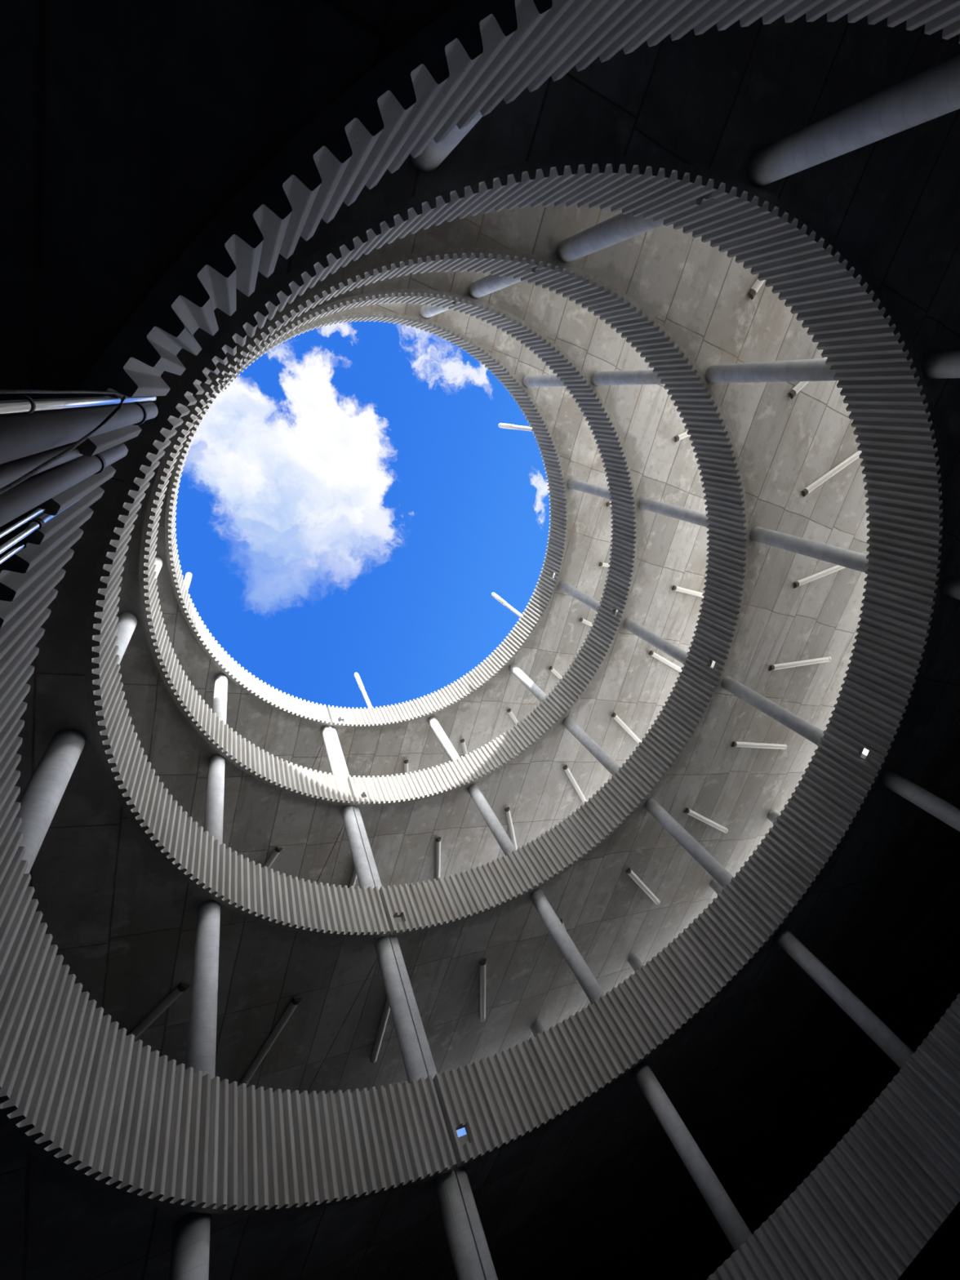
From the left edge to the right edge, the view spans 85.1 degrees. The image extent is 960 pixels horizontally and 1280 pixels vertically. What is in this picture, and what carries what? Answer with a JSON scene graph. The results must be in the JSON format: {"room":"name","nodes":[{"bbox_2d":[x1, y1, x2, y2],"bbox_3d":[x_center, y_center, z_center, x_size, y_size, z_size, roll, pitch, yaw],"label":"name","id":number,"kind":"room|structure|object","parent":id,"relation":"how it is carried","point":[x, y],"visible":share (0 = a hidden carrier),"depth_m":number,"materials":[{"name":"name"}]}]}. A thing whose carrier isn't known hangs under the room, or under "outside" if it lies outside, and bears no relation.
{"room":"parking garage","nodes":[
{"label":"parking garage","id":0,"kind":"room"},
{"bbox_2d":[155,269,715,920],"bbox_3d":[-1.391,-1.988,13.817,26.399,4.106,26.399,-5,-65,-23],"label":"ramp slab","id":1,"kind":"object","parent":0,"point":[632,684],"visible":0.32,"depth_m":15.47,"materials":[{"name":"concrete"}]},
{"bbox_2d":[184,572,191,589],"bbox_3d":[-8.528,-1.353,15.081,0.280,3.800,0.280,-5,-65,-23],"label":"lamp post","id":2,"kind":"object","parent":1,"relation":"on","point":[188,577],"visible":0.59,"depth_m":15.97,"materials":[{"name":"white paint"}]},
{"bbox_2d":[320,725,349,777],"bbox_3d":[-4.134,3.585,15.179,0.476,3.598,0.316,19,-76,-31],"label":"column","id":3,"kind":"structure","parent":1,"relation":"on","point":[337,763],"depth_m":15.45,"materials":[{"name":"concrete"}]},
{"bbox_2d":[348,866,357,888],"bbox_3d":[-3.541,6.800,14.508,0.162,0.118,2.283,8,-71,-28],"label":"strip light","id":4,"kind":"object","parent":1,"relation":"attached to","point":[354,876],"visible":0.1,"depth_m":14.39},
{"bbox_2d":[164,288,637,805],"bbox_3d":[-1.543,-2.156,14.109,12.191,4.941,12.273,-5,-65,-23],"label":"parapet","id":5,"kind":"object","parent":1,"relation":"attached to","point":[465,771],"visible":0.97,"depth_m":14.73,"materials":[{"name":"concrete"}]},
{"bbox_2d":[420,303,448,318],"bbox_3d":[-0.875,-8.661,13.446,0.316,3.514,0.316,-5,-65,-23],"label":"column","id":6,"kind":"structure","parent":1,"relation":"on","point":[426,311],"depth_m":14.23,"materials":[{"name":"concrete"}]},
{"bbox_2d":[435,836,440,880],"bbox_3d":[-1.261,6.837,15.772,0.162,0.116,2.281,-8,-64,-22],"label":"strip light","id":7,"kind":"object","parent":1,"relation":"attached to","point":[437,839],"visible":0.56,"depth_m":15.57,"materials":[{"name":"white plastic"}]},
{"bbox_2d":[427,715,460,762],"bbox_3d":[-1.005,3.532,16.966,0.316,3.588,0.316,-5,-65,-23],"label":"column","id":8,"kind":"structure","parent":1,"relation":"on","point":[443,740],"depth_m":17.24,"materials":[{"name":"concrete"}]},
{"bbox_2d":[504,806,517,849],"bbox_3d":[1.034,6.182,16.730,0.162,0.117,2.281,-20,-60,-15],"label":"strip light","id":9,"kind":"object","parent":1,"relation":"attached to","point":[507,810],"visible":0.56,"depth_m":16.53,"materials":[{"name":"white plastic"}]},
{"bbox_2d":[508,663,546,702],"bbox_3d":[1.894,1.720,17.855,0.316,3.576,0.316,-5,-65,-23],"label":"column","id":10,"kind":"structure","parent":1,"relation":"on","point":[513,668],"depth_m":18.13,"materials":[{"name":"concrete"}]},
{"bbox_2d":[522,373,564,386],"bbox_3d":[2.163,-7.413,14.936,0.316,3.532,0.316,-5,-65,-23],"label":"column","id":11,"kind":"structure","parent":1,"relation":"on","point":[542,380],"depth_m":15.36,"materials":[{"name":"concrete"}]},
{"bbox_2d":[562,764,586,804],"bbox_3d":[3.202,4.872,17.334,0.162,0.117,2.282,-35,-57,-7],"label":"strip light","id":12,"kind":"object","parent":1,"relation":"attached to","point":[565,767],"visible":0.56,"depth_m":17.18,"materials":[{"name":"white plastic"}]},
{"bbox_2d":[559,581,617,615],"bbox_3d":[3.707,-1.295,17.681,0.316,3.563,0.316,-5,-65,-23],"label":"column","id":13,"kind":"structure","parent":1,"relation":"on","point":[565,587],"depth_m":17.96,"materials":[{"name":"concrete"}]},
{"bbox_2d":[567,479,611,499],"bbox_3d":[3.844,-4.686,16.556,0.316,3.548,0.316,-5,-65,-23],"label":"column","id":14,"kind":"structure","parent":1,"relation":"on","point":[601,491],"depth_m":16.91,"materials":[{"name":"concrete"}]},
{"bbox_2d":[611,712,641,744],"bbox_3d":[4.996,3.057,17.526,0.162,0.125,2.288,-46,-56,1],"label":"strip light","id":15,"kind":"object","parent":1,"relation":"attached to","point":[614,715],"visible":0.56,"depth_m":17.35,"materials":[{"name":"white plastic"}]},
{"bbox_2d":[648,650,682,671],"bbox_3d":[6.323,0.815,17.304,2.294,0.129,0.162,25,-79,-32],"label":"strip light","id":16,"kind":"object","parent":1,"relation":"attached to","point":[651,653],"visible":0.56,"depth_m":17.09,"materials":[{"name":"white plastic"}]},
{"bbox_2d":[674,431,690,442],"bbox_3d":[6.431,-6.051,14.751,2.288,0.126,0.162,-26,-58,-12],"label":"strip light","id":17,"kind":"object","parent":1,"relation":"attached to","point":[682,436],"visible":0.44,"depth_m":14.52,"materials":[{"name":"white plastic"}]},
{"bbox_2d":[677,431,690,439],"bbox_3d":[6.446,-6.049,14.741,2.128,0.083,0.150,-26,-58,-12],"label":"diffuser","id":18,"kind":"object","parent":17,"relation":"attached to","point":[682,436],"depth_m":14.53,"materials":[{"name":"white plastic"}]},
{"bbox_2d":[671,585,703,597],"bbox_3d":[6.994,-1.464,16.744,2.299,0.132,0.162,8,-71,-28],"label":"strip light","id":19,"kind":"object","parent":1,"relation":"attached to","point":[674,588],"visible":0.56,"depth_m":16.46,"materials":[{"name":"white plastic"}]},
{"bbox_2d":[295,302,617,797],"bbox_3d":[-0.273,-4.109,17.341,21.100,3.088,26.398,-18,-60,-16],"label":"ramp slab","id":20,"kind":"object","parent":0,"point":[482,717],"visible":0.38,"depth_m":18.69,"materials":[{"name":"concrete"}]},
{"bbox_2d":[354,672,372,708],"bbox_3d":[-4.247,2.169,19.537,0.280,4.101,0.280,-5,-65,-23],"label":"lamp post","id":21,"kind":"object","parent":20,"relation":"on","point":[358,680],"visible":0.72,"depth_m":19.99,"materials":[{"name":"white paint"}]},
{"bbox_2d":[219,311,568,728],"bbox_3d":[-1.709,-3.826,17.250,9.737,3.927,12.217,-18,-60,-16],"label":"parapet","id":22,"kind":"object","parent":20,"relation":"attached to","point":[432,704],"visible":0.93,"depth_m":18.16,"materials":[{"name":"concrete"}]},
{"bbox_2d":[404,760,408,773],"bbox_3d":[-2.660,5.313,19.017,0.162,0.115,2.281,-8,-64,-22],"label":"strip light","id":23,"kind":"object","parent":20,"relation":"attached to","point":[406,762],"visible":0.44,"depth_m":18.61,"materials":[{"name":"white plastic"}]},
{"bbox_2d":[460,738,467,755],"bbox_3d":[-0.451,4.672,19.928,0.162,0.115,2.281,-21,-60,-15],"label":"strip light","id":24,"kind":"object","parent":20,"relation":"attached to","point":[462,741],"visible":0.44,"depth_m":19.50,"materials":[{"name":"white plastic"}]},
{"bbox_2d":[465,332,473,344],"bbox_3d":[-0.346,-8.735,15.142,0.032,0.815,0.388,15,-74,-30],"label":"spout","id":25,"kind":"object","parent":20,"relation":"attached to","point":[465,332],"visible":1,"depth_m":14.86,"materials":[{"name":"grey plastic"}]},
{"bbox_2d":[491,592,522,617],"bbox_3d":[1.341,-1.230,21.299,0.280,4.099,0.280,-5,-65,-23],"label":"lamp post","id":26,"kind":"object","parent":20,"relation":"on","point":[495,596],"visible":0.71,"depth_m":21.73,"materials":[{"name":"white paint"}]},
{"bbox_2d":[506,708,518,725],"bbox_3d":[1.591,3.465,20.500,0.162,0.113,2.280,-36,-57,-6],"label":"strip light","id":27,"kind":"object","parent":20,"relation":"attached to","point":[510,713],"visible":0.44,"depth_m":20.05,"materials":[{"name":"white plastic"}]},
{"bbox_2d":[497,422,533,431],"bbox_3d":[1.605,-7.789,19.246,0.280,4.266,0.280,-5,-65,-23],"label":"lamp post","id":28,"kind":"object","parent":20,"relation":"on","point":[508,426],"visible":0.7,"depth_m":19.78,"materials":[{"name":"white paint"}]},
{"bbox_2d":[548,666,562,679],"bbox_3d":[3.404,1.694,20.713,0.162,0.118,2.282,-47,-57,2],"label":"strip light","id":29,"kind":"object","parent":20,"relation":"attached to","point":[551,668],"visible":0.44,"depth_m":20.23,"materials":[{"name":"white plastic"}]},
{"bbox_2d":[578,617,592,626],"bbox_3d":[4.732,-0.434,20.529,2.280,0.114,0.162,21,-77,-31],"label":"strip light","id":30,"kind":"object","parent":20,"relation":"attached to","point":[581,620],"visible":0.44,"depth_m":20.06,"materials":[{"name":"white plastic"}]},
{"bbox_2d":[582,618,592,626],"bbox_3d":[4.746,-0.425,20.521,2.120,0.072,0.150,21,-77,-31],"label":"diffuser","id":31,"kind":"object","parent":30,"relation":"attached to","point":[584,621],"depth_m":20.08,"materials":[{"name":"white plastic"}]},
{"bbox_2d":[599,561,609,567],"bbox_3d":[5.486,-2.767,19.979,2.280,0.114,0.162,3,-68,-26],"label":"strip light","id":32,"kind":"object","parent":20,"relation":"attached to","point":[601,564],"visible":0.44,"depth_m":19.52,"materials":[{"name":"white plastic"}]},
{"bbox_2d":[601,562,609,567],"bbox_3d":[5.500,-2.760,19.971,2.120,0.072,0.150,3,-68,-26],"label":"diffuser","id":33,"kind":"object","parent":32,"relation":"attached to","point":[603,564],"depth_m":19.55,"materials":[{"name":"white plastic"}]},
{"bbox_2d":[0,0,959,1279],"bbox_3d":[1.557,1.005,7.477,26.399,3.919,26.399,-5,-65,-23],"label":"ramp slab","id":34,"kind":"object","parent":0,"point":[122,921],"visible":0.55,"depth_m":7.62,"materials":[{"name":"concrete"}]},
{"bbox_2d":[15,728,86,873],"bbox_3d":[-4.113,1.815,4.674,0.316,3.354,0.316,-5,-65,-23],"label":"column","id":35,"kind":"structure","parent":34,"relation":"on","point":[40,800],"depth_m":5.17,"materials":[{"name":"concrete"}]},
{"bbox_2d":[115,612,137,664],"bbox_3d":[-5.554,0.352,7.773,0.316,3.581,0.316,-5,-65,-23],"label":"column","id":36,"kind":"structure","parent":34,"relation":"on","point":[126,623],"depth_m":8.66,"materials":[{"name":"concrete"}]},
{"bbox_2d":[128,982,190,1040],"bbox_3d":[-5.560,6.360,8.441,2.284,0.118,0.162,-45,-56,0],"label":"strip light","id":37,"kind":"object","parent":34,"relation":"attached to","point":[182,987],"visible":0.53,"depth_m":8.39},
{"bbox_2d":[168,1212,210,1279],"bbox_3d":[-2.176,6.116,3.763,0.316,2.977,0.316,-5,-65,-23],"label":"column","id":38,"kind":"structure","parent":34,"relation":"on","point":[190,1244],"depth_m":4.75,"materials":[{"name":"concrete"}]},
{"bbox_2d":[185,899,220,1079],"bbox_3d":[-3.505,4.766,6.622,0.316,3.382,0.316,-5,-65,-23],"label":"column","id":39,"kind":"structure","parent":34,"relation":"on","point":[202,1020],"depth_m":6.76,"materials":[{"name":"concrete"}]},
{"bbox_2d":[203,755,225,844],"bbox_3d":[-4.954,3.295,9.738,0.316,3.592,0.316,-5,-65,-23],"label":"column","id":40,"kind":"structure","parent":34,"relation":"on","point":[214,806],"depth_m":10.00,"materials":[{"name":"concrete"}]},
{"bbox_2d":[239,996,302,1085],"bbox_3d":[-3.983,7.635,9.919,0.162,0.118,2.284,26,-79,-32],"label":"strip light","id":41,"kind":"object","parent":34,"relation":"attached to","point":[295,1001],"visible":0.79,"depth_m":9.86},
{"bbox_2d":[374,935,449,1138],"bbox_3d":[-1.187,6.578,8.839,0.476,3.410,0.316,19,-76,-31],"label":"column","id":42,"kind":"structure","parent":34,"relation":"on","point":[416,1055],"depth_m":8.95,"materials":[{"name":"concrete"}]},
{"bbox_2d":[408,111,482,173],"bbox_3d":[0.143,-3.658,3.227,0.316,3.289,0.316,-5,-65,-23],"label":"column","id":43,"kind":"structure","parent":34,"relation":"on","point":[434,153],"depth_m":4.25,"materials":[{"name":"concrete"}]},
{"bbox_2d":[433,1165,497,1279],"bbox_3d":[0.157,7.942,5.949,0.476,3.023,0.316,19,-76,-31],"label":"column","id":44,"kind":"structure","parent":34,"relation":"on","point":[472,1259],"depth_m":6.64,"materials":[{"name":"concrete"}]},
{"bbox_2d":[0,0,959,1279],"bbox_3d":[2.795,2.248,4.778,12.191,4.611,12.274,-5,-65,-23],"label":"parapet","id":45,"kind":"object","parent":34,"relation":"on","point":[111,1114],"visible":0.94,"depth_m":3.77,"materials":[{"name":"concrete"}]},
{"bbox_2d":[0,538,30,564],"bbox_3d":[-1.089,0.311,0.546,0.058,4.710,0.031,24,-78,-32],"label":"conduit","id":46,"kind":"object","parent":45,"relation":"attached to","point":[22,544],"visible":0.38,"depth_m":1.91,"materials":[{"name":"silver metal"}]},
{"bbox_2d":[0,504,47,537],"bbox_3d":[-1.001,0.164,0.554,0.056,4.770,0.029,24,-78,-32],"label":"conduit","id":47,"kind":"object","parent":45,"relation":"attached to","point":[16,523],"visible":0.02,"depth_m":1.76,"materials":[{"name":"silver metal"}]},
{"bbox_2d":[0,444,83,488],"bbox_3d":[-0.845,-0.017,0.475,0.085,4.660,0.076,-5,-65,-23],"label":"drain pipe","id":48,"kind":"object","parent":45,"relation":"attached to","point":[11,471],"visible":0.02,"depth_m":1.51,"materials":[{"name":"grey plastic"}]},
{"bbox_2d":[0,496,84,554],"bbox_3d":[-1.061,0.221,0.589,0.064,4.830,0.038,24,-78,-32],"label":"conduit","id":49,"kind":"object","parent":45,"relation":"attached to","point":[36,523],"visible":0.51,"depth_m":1.90,"materials":[{"name":"silver metal"}]},
{"bbox_2d":[0,442,127,527],"bbox_3d":[-1.053,-0.102,0.612,0.404,5.117,0.089,33,-83,-33],"label":"drain pipe","id":50,"kind":"object","parent":45,"relation":"attached to","point":[34,491],"visible":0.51,"depth_m":1.66,"materials":[{"name":"grey plastic"}]},
{"bbox_2d":[0,394,155,414],"bbox_3d":[-0.733,-0.276,0.633,0.031,5.040,0.031,-5,-65,-23],"label":"conduit","id":51,"kind":"object","parent":45,"relation":"attached to","point":[8,404],"visible":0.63,"depth_m":1.25,"materials":[{"name":"silver metal"}]},
{"bbox_2d":[0,389,126,494],"bbox_3d":[-1.033,-0.562,1.328,0.109,1.458,0.216,36,-85,-33],"label":"cord","id":52,"kind":"object","parent":51,"relation":"attached to","point":[67,451],"visible":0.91,"depth_m":1.12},
{"bbox_2d":[0,400,158,464],"bbox_3d":[-0.872,-0.306,0.585,0.410,5.092,0.100,36,-85,-33],"label":"drain pipe","id":53,"kind":"object","parent":45,"relation":"attached to","point":[21,435],"visible":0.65,"depth_m":1.23,"materials":[{"name":"grey plastic"}]},
{"bbox_2d":[84,155,945,1168],"bbox_3d":[1.405,0.836,7.769,12.191,4.754,12.274,-5,-65,-23],"label":"parapet","id":54,"kind":"object","parent":34,"relation":"attached to","point":[500,1100],"visible":1,"depth_m":7.91,"materials":[{"name":"concrete"}]},
{"bbox_2d":[530,1020,544,1036],"bbox_3d":[2.181,11.229,12.927,0.320,3.435,0.320,-5,-65,-23],"label":"column","id":55,"kind":"structure","parent":34,"relation":"on","point":[536,1027],"depth_m":14.16,"materials":[{"name":"concrete"}]},
{"bbox_2d":[529,888,605,1004],"bbox_3d":[1.948,6.531,10.613,0.316,3.436,0.316,-5,-65,-23],"label":"column","id":56,"kind":"structure","parent":34,"relation":"on","point":[590,986],"depth_m":10.76,"materials":[{"name":"concrete"}]},
{"bbox_2d":[557,211,663,262],"bbox_3d":[2.090,-5.651,7.069,0.316,3.538,0.316,-5,-65,-23],"label":"column","id":57,"kind":"structure","parent":34,"relation":"on","point":[621,227],"depth_m":7.48,"materials":[{"name":"concrete"}]},
{"bbox_2d":[627,953,644,971],"bbox_3d":[5.118,9.993,13.901,0.320,3.447,0.320,-5,-65,-23],"label":"column","id":58,"kind":"structure","parent":34,"relation":"on","point":[635,962],"depth_m":15.10,"materials":[{"name":"concrete"}]},
{"bbox_2d":[644,798,733,888],"bbox_3d":[4.852,4.724,11.492,0.316,3.459,0.316,-5,-65,-23],"label":"column","id":59,"kind":"structure","parent":34,"relation":"on","point":[686,841],"depth_m":11.65,"materials":[{"name":"concrete"}]},
{"bbox_2d":[631,1059,752,1251],"bbox_3d":[3.305,7.909,7.694,0.316,3.066,0.316,-5,-65,-23],"label":"column","id":60,"kind":"structure","parent":34,"relation":"on","point":[734,1227],"depth_m":7.79,"materials":[{"name":"concrete"}]},
{"bbox_2d":[709,879,723,893],"bbox_3d":[7.731,8.013,14.381,0.320,3.459,0.320,-5,-65,-23],"label":"column","id":61,"kind":"structure","parent":34,"relation":"on","point":[714,885],"depth_m":15.59,"materials":[{"name":"concrete"}]},
{"bbox_2d":[705,358,835,382],"bbox_3d":[5.128,-4.403,8.558,0.316,3.520,0.316,-5,-65,-23],"label":"column","id":62,"kind":"structure","parent":34,"relation":"on","point":[803,370],"depth_m":8.76,"materials":[{"name":"concrete"}]},
{"bbox_2d":[767,810,780,822],"bbox_3d":[9.476,5.965,14.389,0.320,3.468,0.320,-5,-65,-23],"label":"column","id":63,"kind":"structure","parent":34,"relation":"on","point":[772,815],"depth_m":15.65,"materials":[{"name":"concrete"}]},
{"bbox_2d":[720,676,866,758],"bbox_3d":[6.668,1.712,11.310,0.316,3.481,0.316,-5,-65,-23],"label":"column","id":64,"kind":"structure","parent":34,"relation":"on","point":[794,722],"depth_m":11.47,"materials":[{"name":"concrete"}]},
{"bbox_2d":[750,526,868,573],"bbox_3d":[6.808,-1.677,10.181,0.316,3.501,0.316,-5,-65,-23],"label":"column","id":65,"kind":"structure","parent":34,"relation":"on","point":[842,557],"depth_m":10.37,"materials":[{"name":"concrete"}]},
{"bbox_2d":[773,925,914,1068],"bbox_3d":[6.221,6.114,8.547,0.316,3.107,0.316,-5,-65,-23],"label":"column","id":66,"kind":"structure","parent":34,"relation":"on","point":[874,1028],"depth_m":8.66,"materials":[{"name":"concrete"}]},
{"bbox_2d":[746,54,959,187],"bbox_3d":[3.503,-4.216,4.028,0.316,3.257,0.316,-5,-65,-23],"label":"column","id":67,"kind":"structure","parent":34,"relation":"on","point":[932,93],"depth_m":4.38,"materials":[{"name":"concrete"}]},
{"bbox_2d":[878,768,959,831],"bbox_3d":[8.049,3.115,8.339,0.316,3.146,0.316,-5,-65,-23],"label":"column","id":68,"kind":"structure","parent":34,"relation":"on","point":[928,802],"depth_m":9.01,"materials":[{"name":"concrete"}]},
{"bbox_2d":[920,350,959,378],"bbox_3d":[6.531,-2.978,5.540,0.316,3.221,0.316,-5,-65,-23],"label":"column","id":69,"kind":"structure","parent":34,"relation":"on","point":[941,364],"depth_m":6.66,"materials":[{"name":"concrete"}]},
{"bbox_2d":[939,576,959,599],"bbox_3d":[8.200,-0.263,7.185,0.316,3.185,0.316,-5,-65,-23],"label":"column","id":70,"kind":"structure","parent":34,"relation":"on","point":[950,586],"depth_m":8.35,"materials":[{"name":"concrete"}]},
{"bbox_2d":[115,203,869,1094],"bbox_3d":[0.101,-0.473,10.608,26.399,4.110,26.399,-5,-65,-23],"label":"ramp slab","id":71,"kind":"object","parent":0,"point":[784,444],"visible":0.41,"depth_m":12.23,"materials":[{"name":"concrete"}]},
{"bbox_2d":[154,555,163,578],"bbox_3d":[-7.045,-1.161,10.980,0.316,3.613,0.316,-5,-65,-23],"label":"column","id":72,"kind":"structure","parent":71,"relation":"on","point":[159,562],"depth_m":12.10,"materials":[{"name":"concrete"}]},
{"bbox_2d":[212,674,227,724],"bbox_3d":[-6.445,1.781,12.947,0.316,3.606,0.316,-5,-65,-23],"label":"column","id":73,"kind":"structure","parent":71,"relation":"on","point":[220,700],"depth_m":13.35,"materials":[{"name":"concrete"}]},
{"bbox_2d":[263,846,282,870],"bbox_3d":[-5.584,6.059,13.039,0.162,0.113,2.280,30,-82,-33],"label":"strip light","id":74,"kind":"object","parent":71,"relation":"attached to","point":[277,850],"visible":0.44,"depth_m":12.89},
{"bbox_2d":[341,805,385,912],"bbox_3d":[-2.642,5.100,11.970,0.476,3.602,0.316,19,-76,-31],"label":"column","id":75,"kind":"structure","parent":71,"relation":"on","point":[367,874],"depth_m":12.16,"materials":[{"name":"concrete"}]},
{"bbox_2d":[369,997,390,1062],"bbox_3d":[-2.091,8.308,11.268,0.162,0.126,2.295,5,-69,-27],"label":"strip light","id":76,"kind":"object","parent":71,"relation":"attached to","point":[386,1011],"visible":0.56,"depth_m":11.29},
{"bbox_2d":[138,248,748,935],"bbox_3d":[-0.051,-0.642,10.900,12.191,4.946,12.274,-5,-65,-23],"label":"parapet","id":77,"kind":"object","parent":71,"relation":"attached to","point":[424,906],"visible":0.99,"depth_m":11.37,"materials":[{"name":"concrete"}]},
{"bbox_2d":[479,958,486,1022],"bbox_3d":[0.071,8.375,12.476,0.162,0.126,2.292,-10,-63,-20],"label":"strip light","id":78,"kind":"object","parent":71,"relation":"attached to","point":[482,962],"visible":1,"depth_m":12.39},
{"bbox_2d":[480,964,485,1019],"bbox_3d":[0.077,8.390,12.468,0.150,0.083,2.132,-10,-63,-20],"label":"diffuser","id":79,"kind":"object","parent":78,"relation":"attached to","point":[482,966],"depth_m":12.42,"materials":[{"name":"white plastic"}]},
{"bbox_2d":[467,784,516,856],"bbox_3d":[0.486,5.046,13.758,0.316,3.609,0.316,-5,-65,-23],"label":"column","id":80,"kind":"structure","parent":71,"relation":"on","point":[494,824],"depth_m":13.96,"materials":[{"name":"concrete"}]},
{"bbox_2d":[469,273,520,298],"bbox_3d":[0.605,-7.159,10.262,0.316,3.624,0.316,-5,-65,-23],"label":"column","id":81,"kind":"structure","parent":71,"relation":"on","point":[488,284],"depth_m":10.88,"materials":[{"name":"concrete"}]},
{"bbox_2d":[562,717,620,775],"bbox_3d":[3.384,3.233,14.649,0.316,3.615,0.316,-5,-65,-23],"label":"column","id":82,"kind":"structure","parent":71,"relation":"on","point":[591,745],"depth_m":14.85,"materials":[{"name":"concrete"}]},
{"bbox_2d":[591,368,665,385],"bbox_3d":[3.646,-5.907,11.745,0.316,3.624,0.316,-5,-65,-23],"label":"column","id":83,"kind":"structure","parent":71,"relation":"on","point":[638,376],"depth_m":12.06,"materials":[{"name":"concrete"}]},
{"bbox_2d":[625,866,660,904],"bbox_3d":[4.387,6.631,14.045,0.162,0.135,2.305,-41,-57,-2],"label":"strip light","id":84,"kind":"object","parent":71,"relation":"attached to","point":[628,871],"visible":1,"depth_m":13.93,"materials":[{"name":"white plastic"}]},
{"bbox_2d":[622,618,713,668],"bbox_3d":[5.196,0.217,14.478,0.316,3.620,0.316,-5,-65,-23],"label":"column","id":85,"kind":"structure","parent":71,"relation":"on","point":[651,637],"depth_m":14.71,"materials":[{"name":"concrete"}]},
{"bbox_2d":[638,497,708,527],"bbox_3d":[5.330,-3.177,13.358,0.316,3.623,0.316,-5,-65,-23],"label":"column","id":86,"kind":"structure","parent":71,"relation":"on","point":[694,517],"depth_m":13.63,"materials":[{"name":"concrete"}]},
{"bbox_2d":[683,807,728,833],"bbox_3d":[6.195,4.949,14.296,2.306,0.135,0.162,31,-82,-33],"label":"strip light","id":87,"kind":"object","parent":71,"relation":"attached to","point":[686,811],"visible":1,"depth_m":14.18,"materials":[{"name":"white plastic"}]},
{"bbox_2d":[746,278,764,299],"bbox_3d":[5.616,-7.306,9.520,0.162,0.130,2.291,28,-80,-32],"label":"strip light","id":88,"kind":"object","parent":71,"relation":"attached to","point":[757,285],"visible":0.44,"depth_m":9.61,"materials":[{"name":"white plastic"}]},
{"bbox_2d":[751,279,764,292],"bbox_3d":[5.627,-7.308,9.506,0.150,0.087,2.131,28,-80,-32],"label":"diffuser","id":89,"kind":"object","parent":88,"relation":"attached to","point":[757,285],"depth_m":9.61,"materials":[{"name":"white plastic"}]},
{"bbox_2d":[730,741,786,749],"bbox_3d":[7.578,2.863,14.161,2.333,0.146,0.162,9,-71,-28],"label":"strip light","id":90,"kind":"object","parent":71,"relation":"attached to","point":[734,744],"visible":1,"depth_m":14.07,"materials":[{"name":"white plastic"}]},
{"bbox_2d":[768,656,831,671],"bbox_3d":[8.388,0.617,13.679,2.313,0.138,0.162,-5,-65,-23],"label":"strip light","id":91,"kind":"object","parent":71,"relation":"attached to","point":[795,664],"visible":1,"depth_m":13.60,"materials":[{"name":"white plastic"}]},
{"bbox_2d":[788,356,827,399],"bbox_3d":[7.174,-5.804,10.716,2.296,0.132,0.162,-44,-56,0],"label":"strip light","id":92,"kind":"object","parent":71,"relation":"attached to","point":[792,393],"visible":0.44,"depth_m":10.66,"materials":[{"name":"white plastic"}]},
{"bbox_2d":[793,564,844,588],"bbox_3d":[8.602,-1.686,12.894,2.310,0.138,0.162,-19,-60,-16],"label":"strip light","id":93,"kind":"object","parent":71,"relation":"attached to","point":[802,581],"visible":0.56,"depth_m":12.73,"materials":[{"name":"white plastic"}]},
{"bbox_2d":[801,450,862,497],"bbox_3d":[8.178,-3.919,11.855,2.315,0.141,0.162,-34,-57,-7],"label":"strip light","id":94,"kind":"object","parent":71,"relation":"attached to","point":[853,457],"visible":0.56,"depth_m":11.77,"materials":[{"name":"white plastic"}]},
{"bbox_2d":[541,1258,577,1279],"bbox_3d":[1.254,14.606,9.757,2.961,7.600,0.429,-3,-66,-24],"label":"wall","id":95,"kind":"structure","parent":0,"point":[565,1271],"depth_m":11.38,"materials":[{"name":"black"}]},
{"bbox_2d":[569,873,959,1279],"bbox_3d":[9.862,2.194,8.199,11.527,8.100,26.865,0,-67,-25],"label":"ceiling","id":96,"kind":"structure","parent":0,"point":[763,1157],"depth_m":12.57,"materials":[{"name":"grey concrete"}]}
]}

